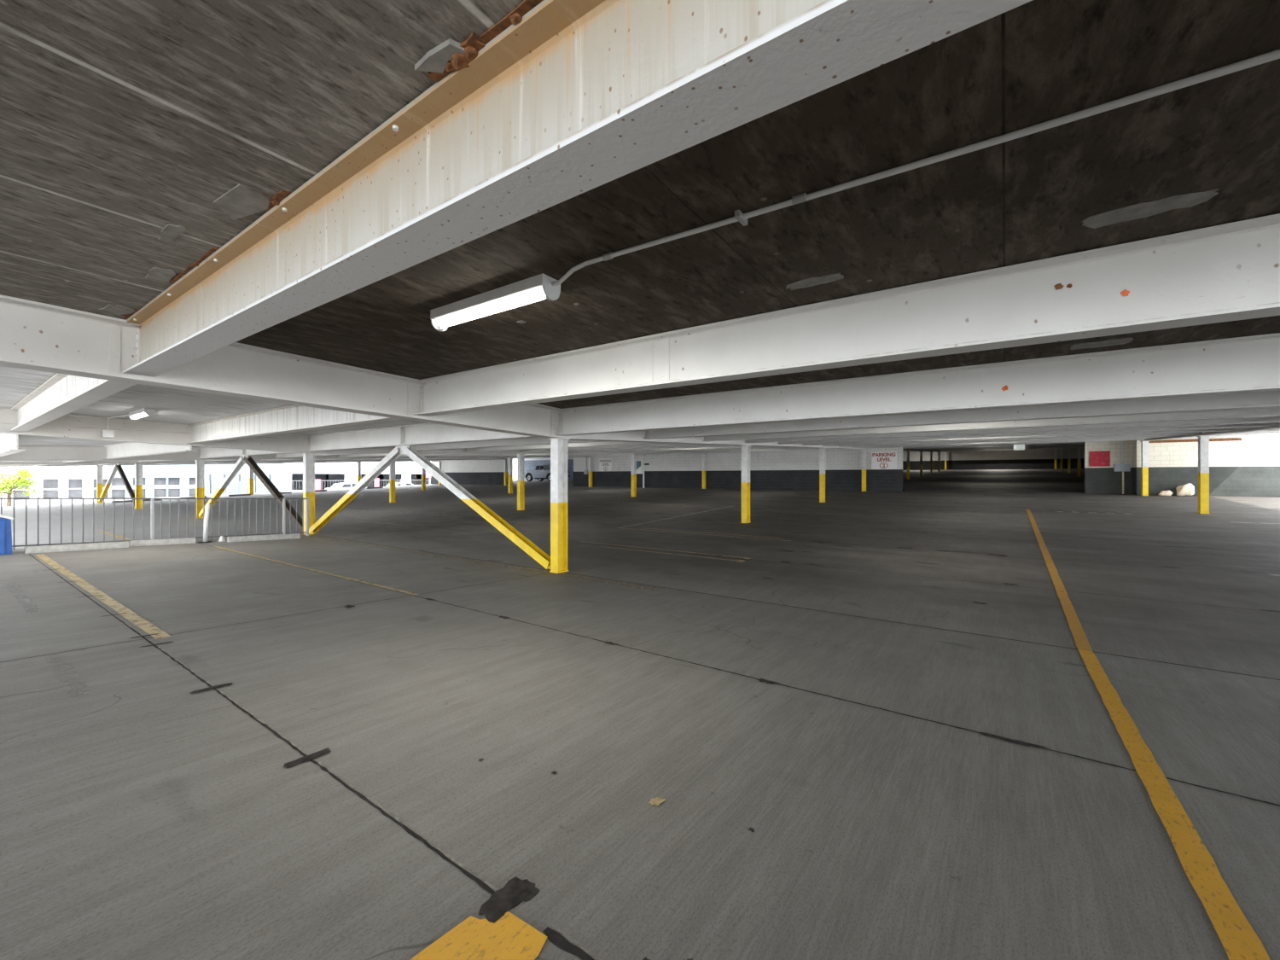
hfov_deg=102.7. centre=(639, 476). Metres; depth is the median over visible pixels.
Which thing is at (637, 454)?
ceiling beam
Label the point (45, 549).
wheel stop
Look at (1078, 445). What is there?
ceiling beam
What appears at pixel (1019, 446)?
hanging sign
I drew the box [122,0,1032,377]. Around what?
ceiling beam
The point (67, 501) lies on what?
ground
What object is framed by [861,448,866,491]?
steel column
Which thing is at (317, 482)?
post
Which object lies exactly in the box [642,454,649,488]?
pipe
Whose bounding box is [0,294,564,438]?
girder
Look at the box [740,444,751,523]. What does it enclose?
steel column
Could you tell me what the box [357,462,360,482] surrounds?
steel column
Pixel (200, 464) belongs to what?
steel column
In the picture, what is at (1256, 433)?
ceiling beam
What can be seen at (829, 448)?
ceiling beam
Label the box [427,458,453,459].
ceiling beam
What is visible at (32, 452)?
girder
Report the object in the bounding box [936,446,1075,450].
ceiling beam
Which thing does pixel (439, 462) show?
steel column
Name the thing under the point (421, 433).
ceiling beam
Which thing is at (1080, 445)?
ceiling beam
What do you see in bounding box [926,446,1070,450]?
ceiling beam
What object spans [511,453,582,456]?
ceiling beam
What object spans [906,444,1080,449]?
ceiling beam
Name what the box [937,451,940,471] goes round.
steel column
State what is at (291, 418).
ceiling beam
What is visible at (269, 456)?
girder
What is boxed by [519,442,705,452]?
ceiling beam
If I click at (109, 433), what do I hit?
conduit
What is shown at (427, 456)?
girder
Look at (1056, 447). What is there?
ceiling beam
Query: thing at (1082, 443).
ceiling beam
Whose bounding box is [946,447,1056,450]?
ceiling beam
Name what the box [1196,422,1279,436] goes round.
girder
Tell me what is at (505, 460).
steel column
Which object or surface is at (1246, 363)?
ceiling beam
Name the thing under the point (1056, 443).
ceiling beam
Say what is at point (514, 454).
ceiling beam
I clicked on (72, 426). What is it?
girder
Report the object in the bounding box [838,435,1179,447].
ceiling beam
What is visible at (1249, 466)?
wall
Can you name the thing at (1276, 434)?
ceiling beam
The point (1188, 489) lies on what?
stone
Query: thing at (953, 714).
floor
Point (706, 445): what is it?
ceiling beam
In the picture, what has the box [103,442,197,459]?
ceiling beam
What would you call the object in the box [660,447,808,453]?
ceiling beam
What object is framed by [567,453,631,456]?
ceiling beam
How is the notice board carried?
attached to the wall at (799, 469)
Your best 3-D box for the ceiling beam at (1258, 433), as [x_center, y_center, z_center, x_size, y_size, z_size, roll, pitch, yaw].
[22.031,-1.720,18.978,3.894,0.455,0.210,0,0,35]
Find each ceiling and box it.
[0,0,543,319]
[0,0,1279,435]
[18,435,200,447]
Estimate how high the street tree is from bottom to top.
3.114 m
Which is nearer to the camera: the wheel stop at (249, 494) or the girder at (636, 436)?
the girder at (636, 436)
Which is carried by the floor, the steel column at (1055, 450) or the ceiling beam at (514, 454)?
the steel column at (1055, 450)
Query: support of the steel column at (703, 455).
on the floor
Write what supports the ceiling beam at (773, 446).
attached to the ceiling
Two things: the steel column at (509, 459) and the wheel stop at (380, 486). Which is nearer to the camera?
the steel column at (509, 459)
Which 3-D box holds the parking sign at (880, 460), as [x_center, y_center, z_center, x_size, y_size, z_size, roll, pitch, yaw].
[13.612,-0.876,28.580,1.310,0.980,0.036,0,0,35]
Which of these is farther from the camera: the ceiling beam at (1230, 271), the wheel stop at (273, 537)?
the wheel stop at (273, 537)
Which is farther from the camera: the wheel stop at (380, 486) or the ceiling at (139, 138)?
the wheel stop at (380, 486)
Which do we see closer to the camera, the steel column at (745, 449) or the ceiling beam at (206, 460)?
the steel column at (745, 449)
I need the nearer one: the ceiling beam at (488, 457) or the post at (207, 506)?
the post at (207, 506)
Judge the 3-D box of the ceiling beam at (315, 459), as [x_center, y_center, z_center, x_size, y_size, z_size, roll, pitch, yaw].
[-17.498,-1.243,30.574,10.164,0.455,0.210,0,0,35]
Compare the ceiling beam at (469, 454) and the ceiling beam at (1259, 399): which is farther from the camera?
the ceiling beam at (469, 454)
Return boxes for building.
[0,465,107,500]
[106,463,282,497]
[282,458,514,491]
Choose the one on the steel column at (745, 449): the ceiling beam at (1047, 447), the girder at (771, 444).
the girder at (771, 444)
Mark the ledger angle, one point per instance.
(1236, 439)
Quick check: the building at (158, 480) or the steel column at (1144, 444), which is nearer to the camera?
the steel column at (1144, 444)
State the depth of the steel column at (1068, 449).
48.58 m
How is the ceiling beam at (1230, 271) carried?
attached to the ceiling at (1206, 154)
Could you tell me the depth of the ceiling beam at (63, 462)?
23.23 m
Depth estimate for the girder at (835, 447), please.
25.01 m
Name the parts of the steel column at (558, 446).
plate, cap plate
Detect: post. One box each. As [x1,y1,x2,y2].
[197,504,211,542]
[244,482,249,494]
[314,479,320,489]
[374,477,379,487]
[400,478,405,485]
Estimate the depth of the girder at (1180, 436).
18.19 m
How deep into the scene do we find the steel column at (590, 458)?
40.70 m
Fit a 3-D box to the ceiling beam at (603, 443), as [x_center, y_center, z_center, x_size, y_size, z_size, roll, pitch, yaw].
[-2.460,-1.147,16.527,10.164,0.455,0.210,0,0,35]
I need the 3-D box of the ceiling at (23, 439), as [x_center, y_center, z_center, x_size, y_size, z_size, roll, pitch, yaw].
[-25.234,-1.204,21.451,32.600,0.569,7.620,0,0,35]
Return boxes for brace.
[98,463,134,505]
[198,455,302,531]
[308,445,550,569]
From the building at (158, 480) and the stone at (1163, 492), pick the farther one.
the building at (158, 480)
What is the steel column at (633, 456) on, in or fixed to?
on the floor
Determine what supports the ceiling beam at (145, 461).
attached to the ceiling at (23, 439)
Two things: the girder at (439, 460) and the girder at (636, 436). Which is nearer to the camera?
the girder at (636, 436)
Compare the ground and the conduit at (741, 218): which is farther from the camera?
the ground
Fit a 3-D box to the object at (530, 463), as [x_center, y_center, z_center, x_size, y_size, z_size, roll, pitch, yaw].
[-6.803,-0.963,57.364,19.700,3.150,0.300,0,0,35]
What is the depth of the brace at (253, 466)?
17.46 m
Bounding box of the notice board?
[636,459,642,473]
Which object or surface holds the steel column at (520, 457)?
on the floor
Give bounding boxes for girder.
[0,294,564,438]
[0,407,310,453]
[0,445,200,461]
[0,460,139,465]
[0,464,99,466]
[99,462,246,465]
[139,459,302,463]
[199,453,385,459]
[256,460,359,463]
[308,436,523,453]
[314,459,413,461]
[359,459,440,462]
[398,455,510,458]
[427,458,505,459]
[510,455,592,457]
[520,450,635,453]
[558,410,750,445]
[634,452,705,453]
[745,441,826,448]
[822,446,864,448]
[1140,431,1203,441]
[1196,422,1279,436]
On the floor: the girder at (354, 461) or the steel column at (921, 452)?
the steel column at (921, 452)
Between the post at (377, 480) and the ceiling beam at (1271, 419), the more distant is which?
the post at (377, 480)
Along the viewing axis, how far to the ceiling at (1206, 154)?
2.51 m
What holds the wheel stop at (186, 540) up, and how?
on the floor
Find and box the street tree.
[0,466,45,506]
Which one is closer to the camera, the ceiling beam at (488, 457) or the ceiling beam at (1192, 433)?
the ceiling beam at (1192, 433)
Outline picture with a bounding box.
[636,460,640,469]
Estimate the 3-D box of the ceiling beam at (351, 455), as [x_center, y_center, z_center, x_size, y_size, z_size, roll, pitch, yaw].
[-10.764,-1.147,22.450,10.164,0.455,0.210,0,0,35]
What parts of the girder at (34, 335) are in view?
stiffener plate, stiffener plate, bolted plate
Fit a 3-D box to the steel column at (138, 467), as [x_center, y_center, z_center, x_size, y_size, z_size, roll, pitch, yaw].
[-26.359,0.523,26.933,0.240,2.378,0.300,0,0,35]
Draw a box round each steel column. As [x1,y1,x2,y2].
[96,465,103,502]
[134,463,143,508]
[194,459,205,517]
[249,466,253,494]
[301,453,315,535]
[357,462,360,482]
[389,461,395,502]
[421,467,425,490]
[438,461,442,484]
[503,459,507,485]
[507,457,513,493]
[516,453,524,510]
[548,437,570,573]
[588,457,592,487]
[631,453,636,496]
[701,453,706,488]
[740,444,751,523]
[819,448,825,502]
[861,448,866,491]
[906,450,910,479]
[919,451,922,476]
[930,451,932,473]
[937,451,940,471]
[944,452,946,469]
[1054,449,1056,469]
[1060,448,1062,471]
[1067,448,1070,472]
[1076,447,1081,476]
[1140,441,1148,495]
[1196,435,1210,513]
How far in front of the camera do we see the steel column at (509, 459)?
34.15 m
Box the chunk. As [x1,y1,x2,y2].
[218,535,225,541]
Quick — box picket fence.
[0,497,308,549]
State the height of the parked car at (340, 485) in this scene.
1.500 m
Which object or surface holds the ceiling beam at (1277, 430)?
attached to the ceiling
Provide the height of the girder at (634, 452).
0.801 m
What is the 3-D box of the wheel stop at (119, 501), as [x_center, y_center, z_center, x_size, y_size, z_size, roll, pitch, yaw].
[-33.119,1.611,32.956,0.178,0.172,1.203,0,0,35]
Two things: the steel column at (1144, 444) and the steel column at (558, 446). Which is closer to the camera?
the steel column at (558, 446)
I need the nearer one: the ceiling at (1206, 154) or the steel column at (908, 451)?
the ceiling at (1206, 154)
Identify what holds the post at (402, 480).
on the ground
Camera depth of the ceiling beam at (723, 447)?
23.27 m
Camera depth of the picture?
38.30 m
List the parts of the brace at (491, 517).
gusset plate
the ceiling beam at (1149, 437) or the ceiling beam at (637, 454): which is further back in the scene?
the ceiling beam at (637, 454)
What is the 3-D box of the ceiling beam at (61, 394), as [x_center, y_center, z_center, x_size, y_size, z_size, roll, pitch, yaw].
[-8.773,-1.157,7.676,10.164,0.455,0.210,0,0,35]
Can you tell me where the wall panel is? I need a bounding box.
[1084,440,1132,494]
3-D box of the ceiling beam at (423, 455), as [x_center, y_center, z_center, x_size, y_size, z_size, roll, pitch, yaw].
[-9.195,-1.243,24.650,10.164,0.455,0.210,0,0,35]
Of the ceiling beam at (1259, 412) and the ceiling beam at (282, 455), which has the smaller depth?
the ceiling beam at (1259, 412)
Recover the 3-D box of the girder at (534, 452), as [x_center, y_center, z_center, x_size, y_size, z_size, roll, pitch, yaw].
[-2.699,-1.353,24.975,0.300,0.801,8.090,0,0,35]
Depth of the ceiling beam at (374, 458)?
34.25 m
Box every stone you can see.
[1157,490,1173,495]
[1175,482,1194,496]
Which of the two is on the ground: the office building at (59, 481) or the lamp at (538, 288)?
the office building at (59, 481)
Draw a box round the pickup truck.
[524,465,570,481]
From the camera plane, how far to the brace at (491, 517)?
11.22 m
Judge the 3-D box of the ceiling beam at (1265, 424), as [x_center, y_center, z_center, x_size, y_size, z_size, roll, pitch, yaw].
[9.492,-1.338,14.642,11.414,0.455,0.210,0,0,35]
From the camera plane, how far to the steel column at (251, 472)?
39.45 m
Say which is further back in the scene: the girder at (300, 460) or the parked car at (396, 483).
the parked car at (396, 483)
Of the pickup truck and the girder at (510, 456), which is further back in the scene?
the pickup truck
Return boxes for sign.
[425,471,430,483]
[599,458,611,471]
[871,451,896,469]
[1013,441,1024,450]
[1089,450,1110,466]
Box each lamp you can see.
[128,407,156,419]
[430,273,560,331]
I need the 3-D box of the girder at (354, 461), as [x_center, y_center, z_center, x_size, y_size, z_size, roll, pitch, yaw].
[-27.611,-1.353,42.744,0.240,0.801,8.090,0,0,35]
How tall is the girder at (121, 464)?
0.801 m
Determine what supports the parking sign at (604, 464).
attached to the wall at (799, 469)
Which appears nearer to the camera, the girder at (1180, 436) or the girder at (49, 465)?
the girder at (1180, 436)
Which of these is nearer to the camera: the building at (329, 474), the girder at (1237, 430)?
the girder at (1237, 430)
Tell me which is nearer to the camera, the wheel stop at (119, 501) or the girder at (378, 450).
the girder at (378, 450)
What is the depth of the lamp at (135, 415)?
10.23 m
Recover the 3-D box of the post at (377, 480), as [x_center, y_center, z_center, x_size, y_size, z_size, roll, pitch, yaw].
[-28.284,1.212,55.060,0.240,2.000,0.440,0,0,35]
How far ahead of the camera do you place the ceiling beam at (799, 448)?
29.59 m
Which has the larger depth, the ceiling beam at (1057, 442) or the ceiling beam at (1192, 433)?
the ceiling beam at (1057, 442)
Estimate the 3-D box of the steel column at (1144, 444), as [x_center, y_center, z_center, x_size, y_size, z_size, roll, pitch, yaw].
[21.985,-0.331,22.298,0.240,2.378,0.300,0,0,35]
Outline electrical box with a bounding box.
[1113,440,1130,494]
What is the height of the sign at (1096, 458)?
0.720 m
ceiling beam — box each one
[0,433,25,456]
[10,373,136,431]
[59,460,86,463]
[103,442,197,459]
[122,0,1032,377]
[136,459,173,462]
[186,404,401,443]
[197,447,291,458]
[204,459,232,461]
[260,459,300,460]
[273,453,350,458]
[305,422,538,451]
[314,459,340,460]
[339,453,406,457]
[352,458,383,459]
[399,453,469,457]
[410,437,602,451]
[413,213,1279,416]
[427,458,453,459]
[436,453,513,457]
[453,457,502,459]
[464,441,668,452]
[477,453,550,456]
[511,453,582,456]
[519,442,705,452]
[541,453,610,456]
[555,332,1279,436]
[567,444,740,452]
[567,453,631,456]
[589,453,655,456]
[602,445,773,452]
[634,446,790,452]
[643,390,1279,439]
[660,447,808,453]
[683,448,829,453]
[702,407,1279,442]
[704,448,835,453]
[744,416,1279,443]
[777,422,1279,444]
[802,427,1235,445]
[821,431,1203,446]
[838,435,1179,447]
[852,436,1159,448]
[864,438,1144,448]
[902,442,1084,448]
[902,442,1084,448]
[902,443,1084,449]
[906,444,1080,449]
[909,442,1082,448]
[913,445,1077,450]
[917,445,1082,450]
[921,444,1084,449]
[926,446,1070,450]
[934,448,1040,451]
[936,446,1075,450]
[936,448,1047,451]
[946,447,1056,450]
[954,447,1065,450]
[1171,434,1279,439]
[1190,433,1279,437]
[1219,431,1279,435]
[1247,429,1279,432]
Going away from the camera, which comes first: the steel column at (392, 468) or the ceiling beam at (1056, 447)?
the steel column at (392, 468)
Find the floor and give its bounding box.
[0,468,1279,959]
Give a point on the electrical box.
(1121, 467)
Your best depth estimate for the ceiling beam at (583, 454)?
34.02 m
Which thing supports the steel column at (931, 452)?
on the floor
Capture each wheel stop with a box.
[23,541,128,553]
[111,500,132,502]
[128,537,195,546]
[226,533,300,542]
[228,493,250,496]
[366,486,383,488]
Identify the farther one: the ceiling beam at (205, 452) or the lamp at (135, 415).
the ceiling beam at (205, 452)
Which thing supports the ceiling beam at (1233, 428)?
attached to the ceiling
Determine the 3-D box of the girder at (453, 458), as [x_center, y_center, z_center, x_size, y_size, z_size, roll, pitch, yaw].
[-14.603,-1.639,43.415,0.300,0.801,8.090,0,0,35]
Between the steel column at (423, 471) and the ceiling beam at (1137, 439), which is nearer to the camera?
the ceiling beam at (1137, 439)
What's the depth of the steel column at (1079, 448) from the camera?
41.99 m
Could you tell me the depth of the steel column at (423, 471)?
40.11 m
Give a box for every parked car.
[324,482,356,489]
[386,482,413,486]
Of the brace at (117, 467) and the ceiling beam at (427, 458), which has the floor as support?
the brace at (117, 467)
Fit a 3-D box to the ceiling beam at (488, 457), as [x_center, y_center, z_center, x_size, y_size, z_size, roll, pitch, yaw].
[-11.220,-1.624,39.376,10.164,0.455,0.210,0,0,35]
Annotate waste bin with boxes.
[0,513,13,554]
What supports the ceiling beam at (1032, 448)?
attached to the ceiling
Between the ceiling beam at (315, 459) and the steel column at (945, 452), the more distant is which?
the steel column at (945, 452)
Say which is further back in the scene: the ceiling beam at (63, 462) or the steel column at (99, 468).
the steel column at (99, 468)
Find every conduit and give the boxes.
[102,413,128,437]
[551,48,1279,285]
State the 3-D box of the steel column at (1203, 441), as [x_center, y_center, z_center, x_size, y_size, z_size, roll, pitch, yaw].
[17.282,-0.045,15.704,0.240,2.378,0.300,0,0,35]
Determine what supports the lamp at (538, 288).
attached to the ceiling at (1206, 154)
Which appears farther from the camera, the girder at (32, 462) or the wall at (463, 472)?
the wall at (463, 472)
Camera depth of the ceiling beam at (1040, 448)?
55.89 m
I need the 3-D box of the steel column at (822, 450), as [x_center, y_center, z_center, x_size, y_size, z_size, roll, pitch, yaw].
[7.960,-0.045,22.353,0.240,2.378,0.300,0,0,35]
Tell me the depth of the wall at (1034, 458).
65.79 m
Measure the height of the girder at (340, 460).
0.801 m
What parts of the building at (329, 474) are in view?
railing, railing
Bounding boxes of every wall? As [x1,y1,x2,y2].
[430,459,504,485]
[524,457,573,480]
[573,447,902,491]
[902,447,1084,470]
[1132,436,1279,497]
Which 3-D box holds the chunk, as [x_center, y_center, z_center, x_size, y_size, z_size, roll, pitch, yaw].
[-10.457,1.564,12.804,0.136,0.130,0.136,0,0,35]
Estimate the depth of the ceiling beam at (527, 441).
14.43 m
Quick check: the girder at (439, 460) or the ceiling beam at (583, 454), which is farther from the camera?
the girder at (439, 460)
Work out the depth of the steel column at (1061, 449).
55.17 m
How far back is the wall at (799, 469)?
33.04 m
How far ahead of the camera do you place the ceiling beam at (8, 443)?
11.67 m
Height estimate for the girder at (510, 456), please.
0.801 m
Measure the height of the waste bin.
0.910 m
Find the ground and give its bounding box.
[0,496,184,506]
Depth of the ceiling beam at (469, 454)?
28.02 m
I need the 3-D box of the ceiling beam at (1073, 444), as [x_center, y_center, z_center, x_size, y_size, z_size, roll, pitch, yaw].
[23.619,-2.197,34.447,11.414,0.455,0.210,0,0,35]
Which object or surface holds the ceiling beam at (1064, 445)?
attached to the ceiling
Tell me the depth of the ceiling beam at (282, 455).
22.04 m
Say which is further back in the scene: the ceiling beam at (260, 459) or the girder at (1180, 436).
the ceiling beam at (260, 459)
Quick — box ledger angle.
[1149,437,1241,442]
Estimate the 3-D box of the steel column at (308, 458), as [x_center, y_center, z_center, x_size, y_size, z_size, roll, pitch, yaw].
[-9.752,0.523,15.087,0.240,2.378,0.300,0,0,35]

